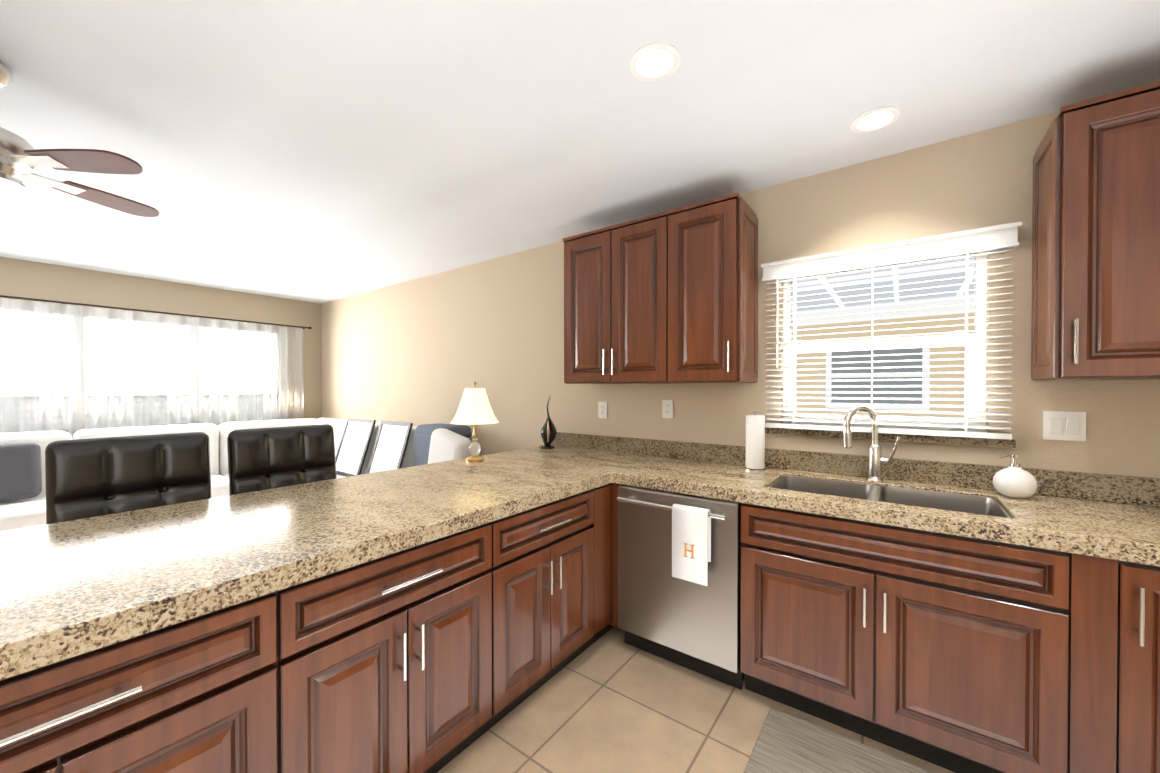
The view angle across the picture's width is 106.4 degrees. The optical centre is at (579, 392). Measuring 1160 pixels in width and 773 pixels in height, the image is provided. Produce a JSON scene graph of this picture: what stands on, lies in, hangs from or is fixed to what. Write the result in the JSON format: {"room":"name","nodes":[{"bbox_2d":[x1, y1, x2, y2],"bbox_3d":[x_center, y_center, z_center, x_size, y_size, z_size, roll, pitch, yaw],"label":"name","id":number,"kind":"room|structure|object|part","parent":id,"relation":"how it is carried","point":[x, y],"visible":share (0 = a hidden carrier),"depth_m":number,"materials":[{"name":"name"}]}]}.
{"room":"kitchen","nodes":[
{"label":"kitchen","id":0,"kind":"room"},
{"bbox_2d":[0,257,321,418],"bbox_3d":[-5.079,0.090,3.428,0.150,2.440,5.600,0,1,37],"label":"wall","id":1,"kind":"structure","parent":0,"point":[30,279],"depth_m":4.47,"materials":[{"name":"beige paint"}]},
{"bbox_2d":[0,305,279,432],"bbox_3d":[-4.641,-0.185,4.023,0.060,1.139,3.279,0,1,37],"label":"window","id":2,"kind":"structure","parent":1,"relation":"in","point":[162,320],"depth_m":4.45,"materials":[{"name":"grey"}]},
{"bbox_2d":[0,295,311,329],"bbox_3d":[-4.598,-0.794,3.855,0.102,0.040,4.028,0,1,37],"label":"curtain rod","id":3,"kind":"object","parent":1,"relation":"attached to","point":[33,299],"visible":0.9,"depth_m":4.22,"materials":[{"name":"brown metal"}]},
{"bbox_2d":[0,298,303,439],"bbox_3d":[-4.560,0.234,3.860,0.060,2.025,3.810,0,1,37],"label":"sheer curtain","id":4,"kind":"object","parent":3,"relation":"hanging from","point":[12,381],"visible":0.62,"depth_m":4.17,"materials":[{"name":"white fabric"}]},
{"bbox_2d":[0,0,1159,303],"bbox_3d":[-1.963,-1.162,1.105,7.910,0.100,5.900,0,1,37],"label":"ceiling","id":5,"kind":"structure","parent":0,"point":[316,150],"depth_m":1.70,"materials":[{"name":"paint"}]},
{"bbox_2d":[0,62,158,216],"bbox_3d":[-2.059,-0.862,1.479,0.931,0.504,0.954,0,1,37],"label":"ceiling fan","id":6,"kind":"object","parent":5,"relation":"hanging from","point":[21,156],"visible":1,"depth_m":1.49,"materials":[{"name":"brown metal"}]},
{"bbox_2d":[630,42,680,81],"bbox_3d":[0.253,-1.111,1.465,0.170,0.008,0.170,0,1,37],"label":"recessed light","id":7,"kind":"object","parent":5,"relation":"in","point":[657,61],"visible":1,"depth_m":1.46,"materials":[{"name":"white glass"}]},
{"bbox_2d":[850,106,900,132],"bbox_3d":[1.207,-1.113,1.778,0.170,0.008,0.170,0,1,37],"label":"recessed light","id":8,"kind":"object","parent":5,"relation":"in","point":[875,119],"visible":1,"depth_m":1.77,"materials":[{"name":"white glass"}]},
{"bbox_2d":[437,627,954,772],"bbox_3d":[-1.963,1.378,1.125,7.910,0.100,5.900,0,1,37],"label":"floor","id":9,"kind":"structure","parent":0,"point":[610,701],"depth_m":1.73,"materials":[{"name":"tile"}]},
{"bbox_2d":[45,432,211,523],"bbox_3d":[-1.743,0.757,1.754,0.541,1.133,0.500,0,1,37],"label":"bar stool","id":10,"kind":"object","parent":9,"relation":"on","point":[90,477],"visible":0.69,"depth_m":1.83,"materials":[{"name":"black leather"}]},
{"bbox_2d":[0,588,287,772],"bbox_3d":[-1.181,0.903,0.964,0.633,0.852,0.680,0,1,37],"label":"base cabinet","id":11,"kind":"object","parent":9,"relation":"on","point":[207,693],"depth_m":0.89,"materials":[{"name":"brown wood"}]},
{"bbox_2d":[0,453,611,679],"bbox_3d":[-1.110,0.446,1.324,0.975,0.058,2.910,0,1,37],"label":"countertop","id":12,"kind":"structure","parent":11,"relation":"on","point":[72,588],"depth_m":1.20,"materials":[{"name":"stone"}]},
{"bbox_2d":[451,381,498,461],"bbox_3d":[-0.626,0.170,2.589,0.280,0.471,0.280,0,1,37],"label":"table lamp","id":13,"kind":"object","parent":12,"relation":"on","point":[474,408],"visible":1,"depth_m":2.52,"materials":[{"name":"white fabric"}]},
{"bbox_2d":[0,417,471,531],"bbox_3d":[-2.924,0.781,3.248,3.211,0.980,3.270,0,1,37],"label":"sectional sofa","id":14,"kind":"object","parent":9,"relation":"on","point":[22,484],"visible":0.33,"depth_m":3.55,"materials":[{"name":"white fabric"}]},
{"bbox_2d":[0,442,41,501],"bbox_3d":[-4.428,0.611,3.260,0.120,0.440,0.480,-22,-12,35],"label":"pillow","id":15,"kind":"object","parent":14,"relation":"on","point":[20,462],"depth_m":3.34,"materials":[{"name":"grey fabric"}]},
{"bbox_3d":[-4.294,0.926,3.070,0.685,0.168,0.980,0,1,37],"label":"seat","id":16,"kind":"part","parent":14,"relation":"part of","materials":[{"name":"white fabric"}]},
{"bbox_3d":[-3.704,0.920,3.865,0.685,0.168,0.980,0,1,37],"label":"seat","id":17,"kind":"part","parent":14,"relation":"part of","materials":[{"name":"white fabric"}]},
{"bbox_2d":[336,418,375,476],"bbox_3d":[-2.273,0.549,4.350,0.540,0.580,0.020,0,-16,37],"label":"picture frame","id":18,"kind":"object","parent":14,"relation":"on","point":[353,446],"visible":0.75,"depth_m":4.33,"materials":[{"name":"black plastic"}]},
{"bbox_2d":[366,420,412,473],"bbox_3d":[-1.751,0.552,3.962,0.500,0.580,0.020,0,-16,37],"label":"picture frame","id":19,"kind":"object","parent":14,"relation":"on","point":[390,446],"visible":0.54,"depth_m":3.96,"materials":[{"name":"black plastic"}]},
{"bbox_2d":[415,423,470,437],"bbox_3d":[-1.201,0.347,3.811,0.470,0.120,0.295,0,1,37],"label":"throw","id":20,"kind":"object","parent":14,"relation":"on","point":[422,431],"depth_m":3.73,"materials":[{"name":"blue fabric"}]},
{"bbox_2d":[428,428,471,463],"bbox_3d":[-1.043,0.509,3.474,0.420,0.380,0.160,15,9,36],"label":"pillow","id":21,"kind":"object","parent":14,"relation":"on","point":[445,444],"depth_m":3.39,"materials":[{"name":"white fabric"}]},
{"bbox_2d":[227,424,336,494],"bbox_3d":[-1.403,0.754,2.211,0.541,1.133,0.500,0,1,37],"label":"bar stool","id":22,"kind":"object","parent":9,"relation":"on","point":[259,459],"visible":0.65,"depth_m":2.29,"materials":[{"name":"black leather"}]},
{"bbox_2d":[288,519,499,772],"bbox_3d":[-0.776,0.899,1.510,0.633,0.852,0.680,0,1,37],"label":"base cabinet","id":23,"kind":"object","parent":9,"relation":"on","point":[435,656],"depth_m":1.29,"materials":[{"name":"brown wood"}]},
{"bbox_2d":[500,487,599,719],"bbox_3d":[-0.378,0.895,2.045,0.633,0.852,0.654,0,1,37],"label":"base cabinet","id":24,"kind":"object","parent":9,"relation":"on","point":[550,552],"depth_m":1.84,"materials":[{"name":"brown wood"}]},
{"bbox_2d":[600,484,613,637],"bbox_3d":[-0.137,0.892,2.370,0.633,0.852,0.155,0,1,37],"label":"base cabinet","id":25,"kind":"object","parent":9,"relation":"on","point":[605,491],"depth_m":2.21,"materials":[{"name":"brown wood"}]},
{"bbox_2d":[617,484,744,689],"bbox_3d":[0.594,0.894,2.256,0.600,0.849,0.669,0,1,37],"label":"dishwasher","id":26,"kind":"object","parent":9,"relation":"on","point":[663,613],"visible":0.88,"depth_m":2.04,"materials":[{"name":"silver metal"}]},
{"bbox_2d":[672,504,710,585],"bbox_3d":[0.493,0.669,1.925,0.163,0.325,0.048,0,1,37],"label":"dish towel","id":27,"kind":"object","parent":26,"relation":"hanging from","point":[691,542],"visible":0.98,"depth_m":1.90,"materials":[{"name":"white fabric"}]},
{"bbox_2d":[744,707,931,772],"bbox_3d":[1.077,1.322,1.159,1.230,0.010,0.720,0,1,37],"label":"kitchen rug","id":28,"kind":"object","parent":9,"relation":"on","point":[787,743],"visible":1,"depth_m":1.58,"materials":[{"name":"beige fabric"}]},
{"bbox_2d":[608,483,1159,772],"bbox_3d":[1.432,0.898,1.653,2.788,0.851,0.638,0,1,37],"label":"base cabinet","id":29,"kind":"object","parent":9,"relation":"on","point":[957,654],"visible":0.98,"depth_m":1.45,"materials":[{"name":"brown wood"}]},
{"bbox_2d":[496,432,1159,566],"bbox_3d":[1.071,0.490,1.951,3.729,0.361,0.644,0,1,37],"label":"countertop","id":30,"kind":"structure","parent":29,"relation":"on","point":[1109,516],"depth_m":1.81,"materials":[{"name":"stone"}]},
{"bbox_2d":[539,397,556,448],"bbox_3d":[-0.228,0.207,3.117,0.121,0.388,0.130,0,1,37],"label":"decorative vase","id":31,"kind":"object","parent":30,"relation":"on","point":[548,432],"visible":1,"depth_m":3.08,"materials":[{"name":"black paint"}]},
{"bbox_2d":[744,412,765,470],"bbox_3d":[0.924,0.255,2.292,0.104,0.306,0.104,0,1,37],"label":"paper towel","id":32,"kind":"object","parent":30,"relation":"on","point":[755,442],"visible":1,"depth_m":2.25,"materials":[{"name":"white paper"}]},
{"bbox_2d":[843,405,900,481],"bbox_3d":[1.345,0.235,2.002,0.219,0.350,0.129,0,1,37],"label":"faucet","id":33,"kind":"object","parent":30,"relation":"on","point":[876,460],"visible":1,"depth_m":2.00,"materials":[{"name":"silver metal"}]},
{"bbox_2d":[768,475,1010,517],"bbox_3d":[1.235,0.547,1.820,0.796,0.249,0.418,0,1,37],"label":"sink","id":34,"kind":"object","parent":30,"relation":"in","point":[933,498],"depth_m":1.89,"materials":[{"name":"silver metal"}]},
{"bbox_2d":[992,454,1037,497],"bbox_3d":[1.722,0.329,1.719,0.129,0.166,0.129,0,1,37],"label":"soap dispenser","id":35,"kind":"object","parent":30,"relation":"on","point":[1014,479],"visible":1,"depth_m":1.69,"materials":[{"name":"white ceramic"}]},
{"bbox_2d":[321,111,1159,477],"bbox_3d":[-0.250,0.090,3.423,7.910,2.440,0.150,0,1,37],"label":"wall","id":36,"kind":"structure","parent":0,"point":[429,349],"depth_m":2.39,"materials":[{"name":"beige paint"}]},
{"bbox_2d":[598,402,606,417],"bbox_3d":[0.156,0.123,3.022,0.070,0.114,0.010,0,1,37],"label":"outlet","id":37,"kind":"object","parent":36,"relation":"attached to","point":[602,409],"visible":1,"depth_m":3.02,"materials":[{"name":"white plastic"}]},
{"bbox_2d":[563,192,757,383],"bbox_3d":[0.428,-0.518,2.580,1.106,0.928,0.386,0,1,37],"label":"upper cabinet","id":38,"kind":"object","parent":36,"relation":"attached to","point":[669,297],"visible":1,"depth_m":2.36,"materials":[{"name":"brown wood"}]},
{"bbox_2d":[662,400,672,417],"bbox_3d":[0.549,0.105,2.730,0.070,0.114,0.010,0,1,37],"label":"outlet","id":39,"kind":"object","parent":36,"relation":"attached to","point":[667,408],"visible":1,"depth_m":2.73,"materials":[{"name":"white plastic"}]},
{"bbox_2d":[551,432,1159,506],"bbox_3d":[1.255,0.358,2.198,3.729,0.102,0.026,0,1,37],"label":"backsplash","id":40,"kind":"structure","parent":36,"relation":"attached to","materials":[{"name":"stone"}]},
{"bbox_2d":[783,254,986,431],"bbox_3d":[1.455,-0.237,2.152,0.819,0.826,0.085,0,1,37],"label":"window","id":41,"kind":"structure","parent":36,"relation":"in","point":[981,292],"depth_m":2.03,"materials":[{"name":"white plastic"}]},
{"bbox_2d":[761,221,1021,439],"bbox_3d":[1.387,-0.247,2.060,0.990,0.874,0.080,0,1,37],"label":"window blind","id":42,"kind":"object","parent":41,"relation":"attached to","point":[966,244],"visible":0.94,"depth_m":1.99,"materials":[{"name":"white plastic"}]},
{"bbox_2d":[765,427,1015,447],"bbox_3d":[1.431,0.201,2.123,0.980,0.047,0.135,0,1,37],"label":"window sill","id":43,"kind":"structure","parent":36,"relation":"attached to","point":[1009,443],"depth_m":1.99,"materials":[{"name":"brown stone"}]},
{"bbox_2d":[1042,411,1085,440],"bbox_3d":[1.914,0.133,1.716,0.116,0.114,0.012,0,1,37],"label":"switch plate","id":44,"kind":"object","parent":36,"relation":"attached to","point":[1064,425],"visible":1,"depth_m":1.72,"materials":[{"name":"white plastic"}]},
{"bbox_2d":[1031,81,1159,380],"bbox_3d":[2.096,-0.508,1.342,0.916,0.928,0.386,0,1,37],"label":"upper cabinet","id":45,"kind":"object","parent":36,"relation":"attached to","point":[1096,248],"visible":1,"depth_m":1.44,"materials":[{"name":"brown wood"}]},
{"label":"outside","id":46,"kind":"structure","parent":0,"visible":0},
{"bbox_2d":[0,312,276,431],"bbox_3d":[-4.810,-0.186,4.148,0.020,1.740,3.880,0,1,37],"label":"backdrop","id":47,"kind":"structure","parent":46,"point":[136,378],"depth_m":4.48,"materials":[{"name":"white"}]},
{"bbox_2d":[792,256,974,416],"bbox_3d":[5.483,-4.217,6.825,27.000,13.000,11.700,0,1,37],"label":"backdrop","id":48,"kind":"structure","parent":46,"point":[853,310],"depth_m":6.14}
]}

